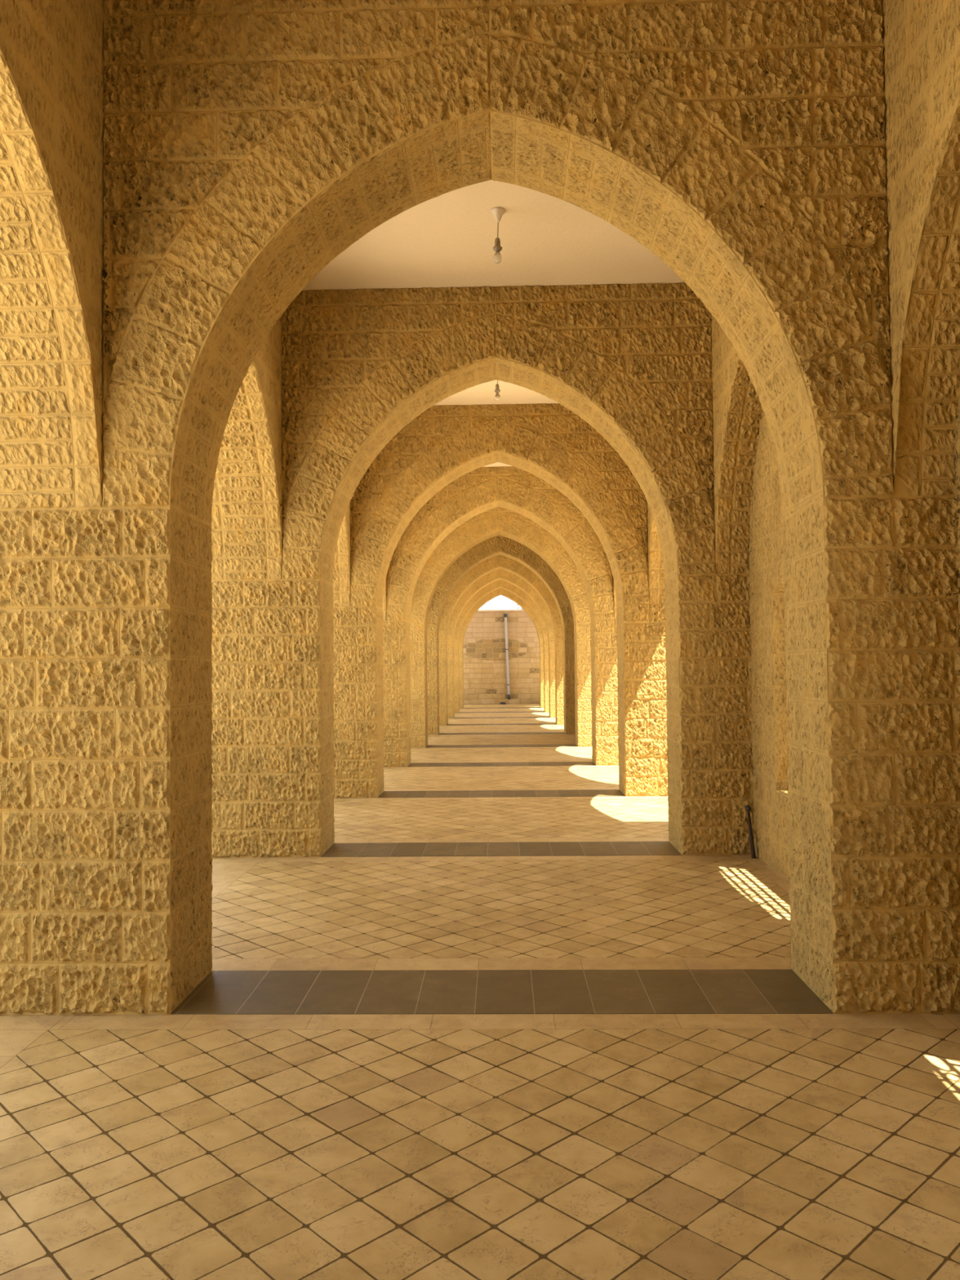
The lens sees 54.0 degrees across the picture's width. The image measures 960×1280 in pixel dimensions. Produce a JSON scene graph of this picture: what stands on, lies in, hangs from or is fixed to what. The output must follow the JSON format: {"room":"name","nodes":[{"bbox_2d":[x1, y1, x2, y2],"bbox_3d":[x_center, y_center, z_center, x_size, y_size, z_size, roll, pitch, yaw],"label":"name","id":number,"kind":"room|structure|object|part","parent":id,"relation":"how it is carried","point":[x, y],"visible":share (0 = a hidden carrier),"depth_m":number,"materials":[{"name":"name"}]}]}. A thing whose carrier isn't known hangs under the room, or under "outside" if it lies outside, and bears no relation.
{"room":"arched stone corridor","nodes":[
{"label":"arched stone corridor","id":0,"kind":"room"},
{"bbox_2d":[0,0,103,509],"bbox_3d":[-2.249,-2.011,3.131,0.662,2.630,3.146,-1,-2,1],"label":"wall","id":1,"kind":"structure","parent":0,"point":[51,51],"depth_m":4.48,"materials":[{"name":"beige stone"}]},
{"bbox_2d":[333,502,350,607],"bbox_3d":[-2.069,-1.788,10.736,0.662,2.630,3.146,-1,-2,1],"label":"arch","id":2,"kind":"object","parent":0,"point":[341,572],"visible":0.08,"depth_m":12.21,"materials":[{"name":"beige stone"}]},
{"bbox_2d":[382,580,386,621],"bbox_3d":[-1.980,-1.676,14.538,0.662,2.630,3.146,-1,-2,1],"label":"arch","id":3,"kind":"object","parent":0,"point":[384,588],"visible":0.02,"depth_m":16.04,"materials":[{"name":"beige stone"}]},
{"bbox_2d":[0,703,959,1279],"bbox_3d":[0.417,2.207,18.228,5.200,0.001,49.820,-1,-2,1],"label":"floor","id":4,"kind":"structure","parent":0,"point":[318,1146],"depth_m":3.67,"materials":[{"name":"tile"}]},
{"bbox_2d":[0,0,959,1014],"bbox_3d":[0.076,-0.740,4.943,5.200,5.110,0.658,-1,-2,1],"label":"stone arch","id":5,"kind":"object","parent":4,"relation":"on","point":[248,144],"visible":1,"depth_m":4.64,"materials":[{"name":"beige stone"}]},
{"bbox_2d":[46,172,282,580],"bbox_3d":[-2.159,-1.900,6.933,0.662,2.630,3.146,-1,-2,1],"label":"arch","id":6,"kind":"object","parent":5,"relation":"attached to","point":[246,510],"visible":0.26,"depth_m":8.32,"materials":[{"name":"beige stone"}]},
{"bbox_2d":[711,314,763,574],"bbox_3d":[2.378,-1.947,6.828,0.662,2.630,3.146,-1,-2,1],"label":"arch","id":7,"kind":"object","parent":5,"relation":"attached to","point":[737,410],"visible":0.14,"depth_m":8.17,"materials":[{"name":"beige stone"}]},
{"bbox_2d":[211,282,755,857],"bbox_3d":[0.166,-0.628,8.745,5.200,5.110,0.658,-1,-2,1],"label":"stone arch","id":8,"kind":"object","parent":4,"relation":"on","point":[633,362],"visible":0.95,"depth_m":8.44,"materials":[{"name":"beige stone"}]},
{"bbox_2d":[647,502,665,603],"bbox_3d":[2.467,-1.835,10.630,0.662,2.630,3.146,-1,-2,1],"label":"arch","id":9,"kind":"object","parent":8,"relation":"attached to","point":[655,562],"visible":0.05,"depth_m":12.13,"materials":[{"name":"beige stone"}]},
{"bbox_2d":[333,403,667,798],"bbox_3d":[0.256,-0.516,12.547,5.200,5.110,0.658,-1,-2,1],"label":"stone arch","id":10,"kind":"object","parent":4,"relation":"on","point":[444,443],"visible":0.76,"depth_m":12.24,"materials":[{"name":"beige stone"}]},
{"bbox_2d":[613,582,617,618],"bbox_3d":[2.557,-1.724,14.432,0.662,2.630,3.146,-1,-2,1],"label":"arch","id":11,"kind":"object","parent":10,"relation":"attached to","point":[615,597],"visible":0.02,"depth_m":15.96,"materials":[{"name":"beige stone"}]},
{"bbox_2d":[382,466,618,767],"bbox_3d":[0.346,-0.405,16.350,5.200,5.110,0.658,-1,-2,1],"label":"stone arch","id":12,"kind":"object","parent":4,"relation":"on","point":[479,491],"visible":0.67,"depth_m":16.04,"materials":[{"name":"beige stone"}]},
{"bbox_2d":[409,506,591,747],"bbox_3d":[0.435,-0.293,20.152,5.200,5.110,0.658,-1,-2,1],"label":"stone arch","id":13,"kind":"object","parent":4,"relation":"on","point":[498,521],"visible":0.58,"depth_m":19.86,"materials":[{"name":"beige stone"}]},
{"bbox_2d":[320,841,681,857],"bbox_3d":[0.191,1.934,8.669,3.198,0.023,0.654,-1,-2,1],"label":"threshold","id":14,"kind":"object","parent":4,"relation":"on","point":[525,848],"depth_m":8.64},
{"bbox_2d":[426,535,575,734],"bbox_3d":[0.525,-0.181,23.954,5.200,5.110,0.658,-1,-2,1],"label":"stone arch","id":15,"kind":"object","parent":4,"relation":"on","point":[492,547],"visible":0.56,"depth_m":23.66,"materials":[{"name":"beige stone"}]},
{"bbox_2d":[438,555,564,725],"bbox_3d":[0.615,-0.070,27.756,5.200,5.110,0.658,-1,-2,1],"label":"stone arch","id":16,"kind":"object","parent":4,"relation":"on","point":[499,562],"visible":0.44,"depth_m":27.47,"materials":[{"name":"beige stone"}]},
{"bbox_2d":[377,789,625,797],"bbox_3d":[0.281,2.046,12.471,3.198,0.023,0.654,-1,-2,1],"label":"trim","id":17,"kind":"structure","parent":4,"relation":"on","point":[581,793],"depth_m":12.45,"materials":[{"name":"tile"}]},
{"bbox_2d":[407,761,595,767],"bbox_3d":[0.370,2.158,16.274,3.198,0.023,0.654,-1,-2,1],"label":"trim","id":18,"kind":"structure","parent":4,"relation":"on","point":[527,763],"depth_m":16.25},
{"bbox_2d":[453,716,549,718],"bbox_3d":[0.730,2.604,31.483,3.198,0.023,0.654,-1,-2,1],"label":"trim","id":19,"kind":"structure","parent":4,"relation":"on","point":[486,717],"depth_m":31.46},
{"bbox_2d":[447,568,555,718],"bbox_3d":[0.705,0.042,31.559,5.200,5.110,0.658,-1,-2,1],"label":"stone arch","id":20,"kind":"object","parent":4,"relation":"on","point":[500,574],"visible":0.35,"depth_m":31.27,"materials":[{"name":"beige stone"}]},
{"bbox_2d":[453,579,549,712],"bbox_3d":[0.794,0.154,35.361,5.200,5.110,0.658,-1,-2,1],"label":"stone arch","id":21,"kind":"object","parent":4,"relation":"on","point":[500,584],"visible":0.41,"depth_m":35.07,"materials":[{"name":"beige stone"}]},
{"bbox_2d":[458,588,544,708],"bbox_3d":[0.884,0.257,39.164,5.200,5.127,0.658,-1,-2,1],"label":"stone arch","id":22,"kind":"object","parent":4,"relation":"on","point":[499,592],"visible":0.36,"depth_m":38.88,"materials":[{"name":"beige stone"}]},
{"bbox_2d":[170,968,833,1014],"bbox_3d":[0.101,1.822,4.867,3.198,0.023,0.654,-1,-2,1],"label":"threshold","id":23,"kind":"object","parent":4,"relation":"on","point":[735,991],"depth_m":4.83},
{"bbox_2d":[426,743,577,747],"bbox_3d":[0.460,2.269,20.076,3.198,0.023,0.654,-1,-2,1],"label":"trim","id":24,"kind":"structure","parent":4,"relation":"on","point":[568,744],"depth_m":20.04,"materials":[{"name":"tile"}]},
{"bbox_2d":[438,732,565,734],"bbox_3d":[0.550,2.381,23.878,3.198,0.023,0.654,-1,-2,1],"label":"trim","id":25,"kind":"structure","parent":4,"relation":"on","point":[485,733],"depth_m":23.85,"materials":[{"name":"tile"}]},
{"bbox_2d":[447,723,556,725],"bbox_3d":[0.640,2.493,27.681,3.198,0.023,0.654,-1,-2,1],"label":"trim","id":26,"kind":"structure","parent":4,"relation":"on","point":[506,723],"depth_m":27.65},
{"bbox_2d":[463,706,540,708],"bbox_3d":[0.909,2.828,39.087,3.198,0.023,0.654,-1,-2,1],"label":"trim","id":27,"kind":"structure","parent":4,"relation":"on","point":[517,707],"depth_m":39.00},
{"bbox_2d":[459,711,545,712],"bbox_3d":[0.819,2.716,35.285,3.198,0.023,0.654,-1,-2,1],"label":"trim","id":28,"kind":"structure","parent":4,"relation":"on","point":[538,711],"depth_m":35.23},
{"bbox_2d":[745,805,755,858],"bbox_3d":[2.351,1.669,8.184,0.050,0.448,0.108,0,-2,-16],"label":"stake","id":29,"kind":"object","parent":4,"relation":"on","point":[748,808],"visible":1,"depth_m":8.17,"materials":[{"name":"metal"}]},
{"bbox_2d":[302,179,685,290],"bbox_3d":[0.097,-3.234,6.919,3.880,0.001,3.149,-1,-2,1],"label":"ceiling","id":30,"kind":"structure","parent":0,"point":[447,239],"depth_m":7.74,"materials":[{"name":"beige paint"}]},
{"bbox_2d":[490,207,505,263],"bbox_3d":[0.137,-3.029,7.071,0.112,0.399,0.112,-1,-2,1],"label":"pendant lamp","id":31,"kind":"object","parent":30,"relation":"hanging from","point":[498,212],"visible":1,"depth_m":7.05,"materials":[{"name":"white plastic"}]},
{"bbox_2d":[493,237,502,251],"bbox_3d":[0.132,-2.967,7.069,0.072,0.103,0.072,-1,-2,1],"label":"socket","id":32,"kind":"object","parent":31,"relation":"attached to","point":[497,247],"depth_m":7.05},
{"bbox_3d":[0.134,-3.078,7.072,0.015,0.130,0.009,-1,-2,1],"label":"cord","id":33,"kind":"part","parent":31,"relation":"part of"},
{"bbox_3d":[0.133,-2.876,7.066,0.063,0.092,0.063,-1,-2,1],"label":"bulb","id":34,"kind":"part","parent":31,"relation":"part of","materials":[{"name":"white glass"}]},
{"bbox_2d":[433,379,558,405],"bbox_3d":[0.186,-3.122,10.722,3.880,0.001,3.148,-1,-2,1],"label":"ceiling","id":35,"kind":"structure","parent":0,"point":[483,393],"depth_m":11.94,"materials":[{"name":"beige paint"}]},
{"bbox_2d":[493,380,500,400],"bbox_3d":[0.203,-2.922,10.709,0.112,0.399,0.112,-1,-2,1],"label":"pendant lamp","id":36,"kind":"object","parent":35,"relation":"hanging from","point":[497,397],"visible":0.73,"depth_m":10.69,"materials":[{"name":"white plastic"}]},
{"bbox_2d":[493,383,500,393],"bbox_3d":[0.198,-2.860,10.707,0.072,0.103,0.072,-1,-2,1],"label":"socket","id":37,"kind":"object","parent":36,"relation":"attached to","point":[497,390],"depth_m":10.69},
{"bbox_3d":[0.199,-2.768,10.704,0.063,0.092,0.063,-1,-2,1],"label":"bulb","id":38,"kind":"part","parent":36,"relation":"part of","materials":[{"name":"white glass"}]},
{"bbox_2d":[483,462,511,466],"bbox_3d":[0.276,-3.010,14.524,3.880,0.001,3.148,-1,-2,1],"label":"ceiling","id":39,"kind":"structure","parent":0,"point":[497,464],"depth_m":15.96,"materials":[{"name":"beige paint"}]},
{"bbox_2d":[462,609,540,704],"bbox_3d":[0.989,0.781,43.435,32.000,4.330,0.560,-1,-2,1],"label":"wall","id":40,"kind":"structure","parent":0,"point":[484,653],"depth_m":43.18,"materials":[{"name":"beige brick"}]},
{"bbox_2d":[503,613,511,699],"bbox_3d":[1.242,0.763,43.062,0.280,3.920,0.274,-1,-2,1],"label":"downpipe","id":41,"kind":"object","parent":40,"relation":"attached to","point":[505,615],"visible":1,"depth_m":43.03,"materials":[{"name":"metal"}]},
{"bbox_2d":[748,391,959,880],"bbox_3d":[2.497,-0.394,4.875,0.365,4.367,6.952,-1,-2,1],"label":"wall","id":42,"kind":"structure","parent":0,"point":[766,560],"depth_m":7.75,"materials":[{"name":"beige stone"}]},
{"bbox_2d":[882,0,959,497],"bbox_3d":[2.288,-2.059,3.025,0.662,2.630,3.146,-1,-2,1],"label":"wall","id":43,"kind":"structure","parent":0,"point":[922,37],"depth_m":4.41,"materials":[{"name":"beige stone"}]}
]}

